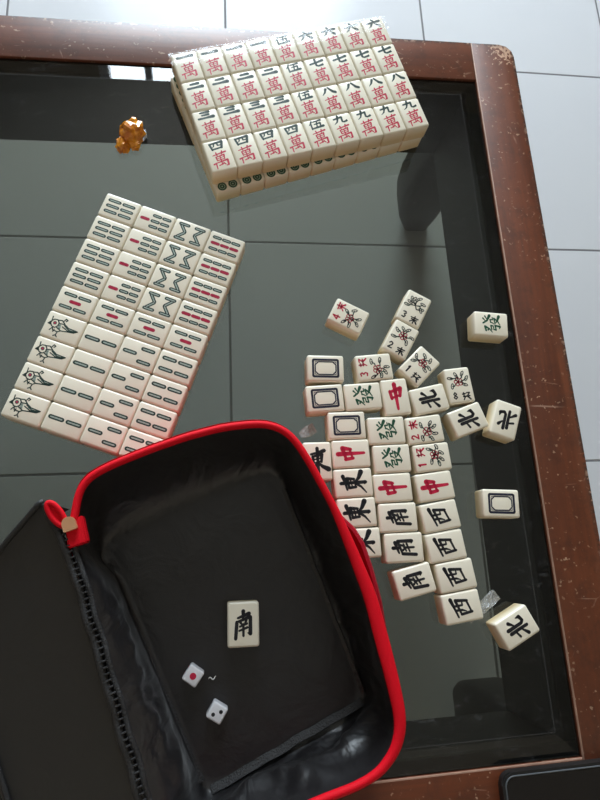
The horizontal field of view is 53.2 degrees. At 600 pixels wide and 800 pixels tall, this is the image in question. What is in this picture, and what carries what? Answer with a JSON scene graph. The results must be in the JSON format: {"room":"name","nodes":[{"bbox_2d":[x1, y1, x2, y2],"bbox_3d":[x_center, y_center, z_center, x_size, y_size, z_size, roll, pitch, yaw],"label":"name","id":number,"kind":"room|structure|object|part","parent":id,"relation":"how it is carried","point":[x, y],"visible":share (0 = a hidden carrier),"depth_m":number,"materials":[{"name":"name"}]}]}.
{"room":"living room","nodes":[
{"label":"living room","id":0,"kind":"room"},
{"bbox_2d":[0,0,599,538],"bbox_3d":[-0.157,-0.422,1.128,6.400,0.100,4.590,-1,76,-8],"label":"floor","id":1,"kind":"structure","parent":0,"point":[554,45],"depth_m":1.18,"materials":[{"name":"tile"}]},
{"bbox_2d":[0,15,599,799],"bbox_3d":[-0.378,0.035,0.718,1.333,0.401,0.870,-1,76,-8],"label":"coffee table","id":2,"kind":"object","parent":1,"relation":"on","point":[453,219],"visible":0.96,"depth_m":0.60,"materials":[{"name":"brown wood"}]},
{"bbox_2d":[1,194,244,456],"bbox_3d":[-0.156,-0.068,0.556,0.141,0.020,0.234,19,74,-2],"label":"tiles","id":3,"kind":"object","parent":2,"relation":"on","point":[21,407],"depth_m":0.54,"materials":[{"name":"beige plastic"}]},
{"bbox_2d":[115,117,145,153],"bbox_3d":[-0.172,-0.270,0.609,0.030,0.015,0.042,5,75,-6],"label":"figurine","id":4,"kind":"object","parent":2,"relation":"on","point":[131,132],"visible":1,"depth_m":0.61,"materials":[{"name":"gold plastic"}]},
{"bbox_2d":[0,420,405,799],"bbox_3d":[-0.087,0.198,0.458,0.317,0.090,0.320,-19,79,-12],"label":"case","id":5,"kind":"object","parent":2,"relation":"on","point":[102,625],"visible":1,"depth_m":0.48,"materials":[{"name":"black fabric"}]},
{"bbox_3d":[-0.184,0.240,0.439,0.103,0.080,0.306,-19,79,-12],"label":"lid","id":6,"kind":"part","parent":5,"relation":"part of","materials":[{"name":"black fabric"}]},
{"bbox_3d":[-0.177,0.227,0.423,0.094,0.041,0.294,-19,79,-12],"label":"lid","id":7,"kind":"part","parent":5,"relation":"part of","materials":[{"name":"black fabric"}]},
{"bbox_2d":[182,662,203,687],"bbox_3d":[-0.086,0.221,0.481,0.013,0.013,0.013,34,74,2],"label":"die","id":8,"kind":"object","parent":5,"relation":"in","point":[194,673],"visible":1,"depth_m":0.47,"materials":[{"name":"white plastic"}]},
{"bbox_2d":[206,698,227,724],"bbox_3d":[-0.066,0.248,0.476,0.013,0.013,0.013,30,74,1],"label":"die","id":9,"kind":"object","parent":5,"relation":"in","point":[217,710],"visible":1,"depth_m":0.47,"materials":[{"name":"white plastic"}]},
{"bbox_2d":[227,600,258,647],"bbox_3d":[-0.047,0.183,0.492,0.026,0.020,0.035,0,75,-8],"label":"tile","id":10,"kind":"object","parent":5,"relation":"in","point":[242,615],"depth_m":0.48,"materials":[{"name":"beige plastic"}]},
{"bbox_3d":[0.051,0.136,0.476,0.015,0.024,0.092,-19,79,-12],"label":"handle","id":11,"kind":"part","parent":5,"relation":"part of","materials":[{"name":"red fabric"}]},
{"bbox_3d":[-0.377,-0.377,0.634,1.167,0.031,0.052,-1,76,-8],"label":"frame rail","id":12,"kind":"part","parent":2,"relation":"part of","materials":[{"name":"brown wood"}]},
{"bbox_2d":[170,18,428,201],"bbox_3d":[0.000,-0.307,0.629,0.240,0.040,0.149,-17,78,-12],"label":"tiles","id":13,"kind":"object","parent":2,"relation":"on","point":[217,155],"depth_m":0.61,"materials":[{"name":"beige plastic"}]},
{"bbox_2d":[302,290,538,650],"bbox_3d":[0.115,0.058,0.559,0.224,0.020,0.352,-27,80,-13],"label":"tiles","id":14,"kind":"object","parent":2,"relation":"on","point":[515,624],"depth_m":0.55,"materials":[{"name":"beige plastic"}]},
{"bbox_3d":[-0.332,0.355,0.448,1.167,0.031,0.052,-1,76,-8],"label":"frame rail","id":15,"kind":"part","parent":2,"relation":"part of","materials":[{"name":"brown wood"}]},
{"bbox_2d":[467,311,507,343],"bbox_3d":[0.189,-0.073,0.603,0.035,0.020,0.026,4,75,-6],"label":"tile","id":16,"kind":"object","parent":2,"relation":"on","point":[485,327],"depth_m":0.59,"materials":[{"name":"beige plastic"}]},
{"bbox_3d":[0.249,-0.027,0.625,0.052,0.031,0.809,-1,76,-8],"label":"frame rail","id":17,"kind":"part","parent":2,"relation":"part of","materials":[{"name":"brown wood"}]},
{"bbox_2d":[498,758,599,799],"bbox_3d":[0.250,0.349,0.506,0.163,0.009,0.079,-1,76,-8],"label":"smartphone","id":18,"kind":"object","parent":2,"relation":"on","point":[572,780],"visible":1,"depth_m":0.50,"materials":[{"name":"black"}]}
]}

